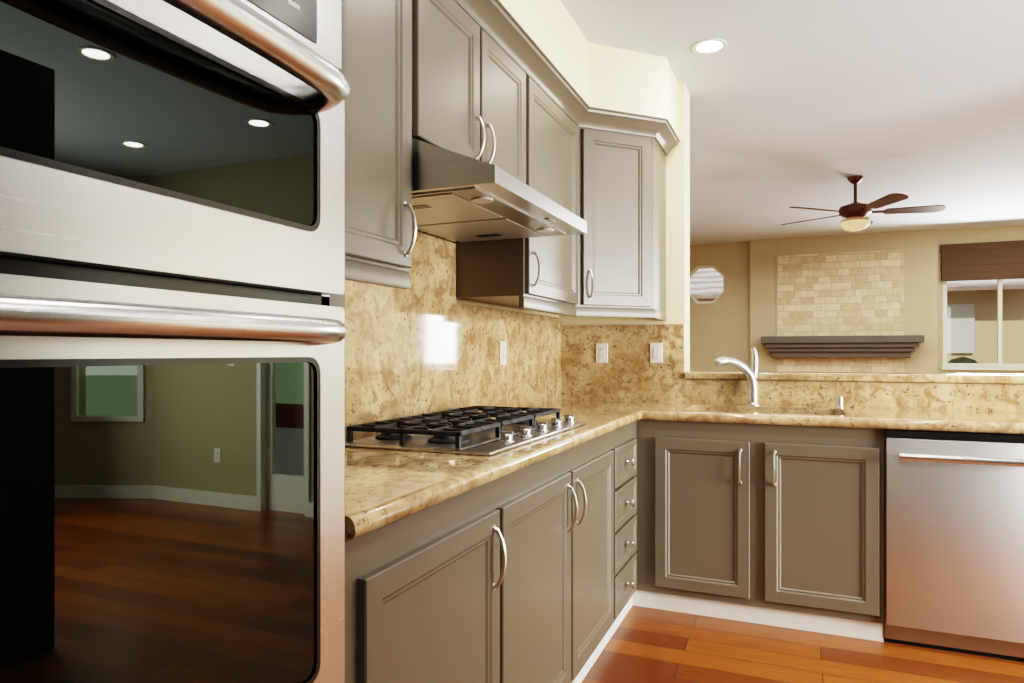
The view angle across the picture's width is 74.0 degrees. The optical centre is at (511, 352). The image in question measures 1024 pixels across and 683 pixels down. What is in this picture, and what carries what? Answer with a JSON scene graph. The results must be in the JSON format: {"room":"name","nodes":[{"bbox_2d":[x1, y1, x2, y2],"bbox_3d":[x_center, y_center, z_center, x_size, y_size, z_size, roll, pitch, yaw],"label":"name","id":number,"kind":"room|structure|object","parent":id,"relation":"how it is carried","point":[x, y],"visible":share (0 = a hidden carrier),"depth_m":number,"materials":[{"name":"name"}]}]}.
{"room":"kitchen","nodes":[
{"label":"kitchen","id":0,"kind":"room"},
{"bbox_2d":[418,231,558,404],"bbox_3d":[-1.141,-0.131,0.751,0.140,2.621,7.281,0,0,23],"label":"wall","id":1,"kind":"structure","parent":0,"point":[500,307],"depth_m":3.12,"materials":[{"name":"beige paint"}]},
{"bbox_2d":[345,0,420,279],"bbox_3d":[-0.494,-0.678,1.678,0.322,0.919,0.446,0,0,23],"label":"upper cabinet","id":2,"kind":"object","parent":1,"relation":"attached to","point":[383,37],"depth_m":1.69,"materials":[{"name":"paint"}]},
{"bbox_2d":[421,0,532,187],"bbox_3d":[-0.248,-0.873,2.261,0.322,0.530,0.819,0,0,23],"label":"upper cabinet","id":3,"kind":"object","parent":1,"relation":"attached to","point":[486,81],"depth_m":2.16,"materials":[{"name":"paint"}]},
{"bbox_2d":[412,138,586,242],"bbox_3d":[-0.132,-0.515,2.212,0.536,0.178,0.813,0,0,23],"label":"range hood","id":4,"kind":"object","parent":3,"relation":"attached to","point":[458,198],"visible":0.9,"depth_m":1.98,"materials":[{"name":"metal"}]},
{"bbox_2d":[500,341,505,364],"bbox_3d":[-0.039,0.000,3.107,0.009,0.108,0.067,0,0,23],"label":"outlet","id":5,"kind":"object","parent":1,"relation":"attached to","point":[502,352],"visible":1,"depth_m":3.10,"materials":[{"name":"white plastic"}]},
{"bbox_2d":[452,52,580,311],"bbox_3d":[0.041,-0.678,2.944,0.322,0.919,0.664,0,0,23],"label":"upper cabinet","id":6,"kind":"object","parent":1,"relation":"attached to","point":[540,274],"depth_m":2.77,"materials":[{"name":"paint"}]},
{"bbox_2d":[544,104,668,315],"bbox_3d":[0.426,-0.678,3.488,0.606,0.919,0.639,0,0,23],"label":"upper cabinet","id":7,"kind":"object","parent":1,"relation":"attached to","point":[623,154],"depth_m":3.27,"materials":[{"name":"paint"}]},
{"bbox_2d":[559,83,1023,411],"bbox_3d":[0.927,-0.131,3.728,3.115,2.621,0.186,0,0,23],"label":"wall","id":8,"kind":"structure","parent":0,"point":[678,234],"depth_m":3.66,"materials":[{"name":"beige paint"}]},
{"bbox_2d":[596,343,607,362],"bbox_3d":[0.499,0.000,3.779,0.067,0.108,0.009,0,0,23],"label":"outlet","id":9,"kind":"object","parent":8,"relation":"attached to","point":[601,352],"visible":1,"depth_m":3.78,"materials":[{"name":"white plastic"}]},
{"bbox_2d":[650,343,662,362],"bbox_3d":[0.777,0.000,3.660,0.067,0.108,0.010,0,0,23],"label":"light switch","id":10,"kind":"object","parent":8,"relation":"attached to","point":[656,352],"visible":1,"depth_m":3.66,"materials":[{"name":"white plastic"}]},
{"bbox_2d":[560,0,1023,244],"bbox_3d":[2.489,-1.497,2.228,7.625,0.112,13.111,0,0,23],"label":"ceiling","id":11,"kind":"structure","parent":0,"point":[807,103],"depth_m":3.96,"materials":[{"name":"white paint"}]},
{"bbox_2d":[499,0,677,135],"bbox_3d":[-0.122,-1.290,2.111,0.674,0.300,3.607,0,0,23],"label":"soffit","id":12,"kind":"structure","parent":11,"relation":"attached to","point":[609,77],"depth_m":3.17,"materials":[{"name":"beige paint"}]},
{"bbox_2d":[692,38,726,54],"bbox_3d":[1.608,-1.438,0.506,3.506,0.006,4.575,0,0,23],"label":"recessed light","id":13,"kind":"object","parent":11,"relation":"in","point":[709,46],"visible":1,"depth_m":3.19,"materials":[{"name":"white"}]},
{"bbox_2d":[781,175,945,231],"bbox_3d":[2.855,-1.220,5.580,1.223,0.443,1.236,0,0,23],"label":"ceiling fan","id":14,"kind":"object","parent":11,"relation":"hanging from","point":[855,213],"visible":1,"depth_m":5.48,"materials":[{"name":"brown wood"}]},
{"bbox_2d":[581,605,1023,682],"bbox_3d":[4.478,1.236,6.687,11.158,0.112,25.107,0,0,23],"label":"floor","id":15,"kind":"structure","parent":0,"point":[648,645],"depth_m":2.63,"materials":[{"name":"brown wood"}]},
{"bbox_2d":[0,0,349,682],"bbox_3d":[-0.640,0.021,0.816,0.727,2.319,0.816,0,0,23],"label":"double wall oven","id":16,"kind":"object","parent":15,"relation":"on","point":[172,341],"visible":1,"depth_m":0.74,"materials":[{"name":"metal"}]},
{"bbox_2d":[345,475,508,682],"bbox_3d":[-0.420,0.744,1.509,0.592,0.872,0.625,0,0,23],"label":"base cabinet","id":17,"kind":"object","parent":15,"relation":"on","point":[427,590],"depth_m":1.39,"materials":[{"name":"paint"}]},
{"bbox_2d":[345,231,648,541],"bbox_3d":[0.019,-0.063,2.496,0.630,0.739,2.785,0,0,23],"label":"countertop","id":18,"kind":"structure","parent":17,"relation":"in","point":[425,343],"depth_m":2.48,"materials":[{"name":"stone"}]},
{"bbox_2d":[345,406,586,455],"bbox_3d":[-0.110,0.235,2.233,0.484,0.057,0.865,0,0,23],"label":"cooktop","id":19,"kind":"object","parent":18,"relation":"in","point":[470,430],"visible":1,"depth_m":2.01,"materials":[{"name":"metal"}]},
{"bbox_2d":[509,428,620,682],"bbox_3d":[-0.080,0.744,2.311,0.592,0.872,1.116,0,0,23],"label":"base cabinet","id":20,"kind":"object","parent":15,"relation":"on","point":[554,569],"depth_m":2.15,"materials":[{"name":"paint"}]},
{"bbox_2d":[621,420,640,621],"bbox_3d":[0.215,0.744,3.009,0.592,0.872,0.400,0,0,23],"label":"base cabinet","id":21,"kind":"object","parent":15,"relation":"on","point":[630,433],"depth_m":2.99,"materials":[{"name":"paint"}]},
{"bbox_2d":[641,420,664,607],"bbox_3d":[0.419,0.744,3.489,0.592,0.872,0.643,0,0,23],"label":"base cabinet","id":22,"kind":"object","parent":15,"relation":"on","point":[652,431],"depth_m":3.12,"materials":[{"name":"paint"}]},
{"bbox_2d":[649,324,1023,433],"bbox_3d":[1.545,0.174,3.171,1.655,0.656,0.858,0,0,23],"label":"countertop","id":23,"kind":"structure","parent":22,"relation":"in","point":[937,404],"depth_m":3.24,"materials":[{"name":"stone"}]},
{"bbox_2d":[713,347,844,408],"bbox_3d":[1.307,0.119,3.346,0.595,0.293,0.147,0,0,23],"label":"faucet","id":24,"kind":"object","parent":23,"relation":"on","point":[735,390],"depth_m":3.41,"materials":[{"name":"silver metal"}]},
{"bbox_2d":[883,429,1023,661],"bbox_3d":[1.860,0.745,2.866,0.554,0.869,0.655,0,0,23],"label":"dishwasher","id":25,"kind":"object","parent":15,"relation":"on","point":[953,541],"visible":1,"depth_m":2.64,"materials":[{"name":"metal"}]},
{"bbox_2d":[750,229,937,372],"bbox_3d":[4.020,-0.130,8.350,2.064,2.620,0.083,0,0,23],"label":"wall","id":26,"kind":"structure","parent":0,"point":[921,281],"depth_m":8.13,"materials":[{"name":"beige paint"}]},
{"bbox_2d":[776,248,904,372],"bbox_3d":[3.993,-0.031,8.309,1.423,2.421,0.012,0,0,23],"label":"fireplace surround","id":27,"kind":"object","parent":26,"relation":"attached to","point":[851,293],"visible":0.46,"depth_m":8.29,"materials":[{"name":"tile"}]},
{"bbox_2d":[761,335,924,357],"bbox_3d":[3.944,-0.074,8.205,1.758,0.260,0.223,0,0,23],"label":"mantel shelf","id":28,"kind":"object","parent":26,"relation":"attached to","point":[889,346],"visible":1,"depth_m":8.13,"materials":[{"name":"paint"}]},
{"bbox_2d":[690,225,1023,373],"bbox_3d":[4.107,-0.131,8.435,5.021,2.621,0.140,0,0,23],"label":"wall","id":29,"kind":"structure","parent":0,"point":[720,327],"depth_m":8.87,"materials":[{"name":"beige paint"}]},
{"bbox_2d":[690,265,725,303],"bbox_3d":[2.591,-0.911,9.077,0.516,0.516,0.046,0,0,23],"label":"window","id":30,"kind":"structure","parent":29,"relation":"in","point":[700,267],"depth_m":9.05,"materials":[{"name":"clear glass"}]},
{"bbox_2d":[940,240,1023,280],"bbox_3d":[5.561,-1.051,7.718,1.190,0.428,0.037,0,0,23],"label":"window shade","id":31,"kind":"object","parent":29,"relation":"attached to","point":[984,261],"visible":1,"depth_m":7.77,"materials":[{"name":"brown wood"}]},
{"bbox_2d":[941,279,1023,369],"bbox_3d":[5.580,-0.516,7.765,1.172,1.423,0.112,0,0,23],"label":"window","id":32,"kind":"structure","parent":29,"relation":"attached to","point":[999,365],"depth_m":7.83,"materials":[{"name":"clear glass"}]},
{"label":"outside","id":33,"kind":"structure","parent":0,"visible":0},
{"bbox_3d":[8.702,1.254,16.663,20.457,0.112,18.319,0,0,23],"label":"ground","id":34,"kind":"structure","parent":33,"visible":0},
{"bbox_2d":[697,289,1023,363],"bbox_3d":[7.551,0.065,13.944,16.738,2.268,5.626,0,0,23],"label":"house","id":35,"kind":"structure","parent":34,"relation":"on","point":[986,330],"depth_m":10.93,"materials":[{"name":"paint"}]},
{"bbox_2d":[690,268,1023,298],"bbox_3d":[7.037,-1.821,12.732,17.668,1.689,3.887,0,0,23],"label":"roof","id":36,"kind":"structure","parent":35,"relation":"on","point":[955,287],"depth_m":12.15,"materials":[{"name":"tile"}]},
{"bbox_2d":[947,356,977,362],"bbox_3d":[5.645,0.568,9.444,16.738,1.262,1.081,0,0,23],"label":"bush","id":37,"kind":"object","parent":34,"relation":"on","point":[966,360],"depth_m":9.05,"materials":[{"name":"green plant"}]}
]}

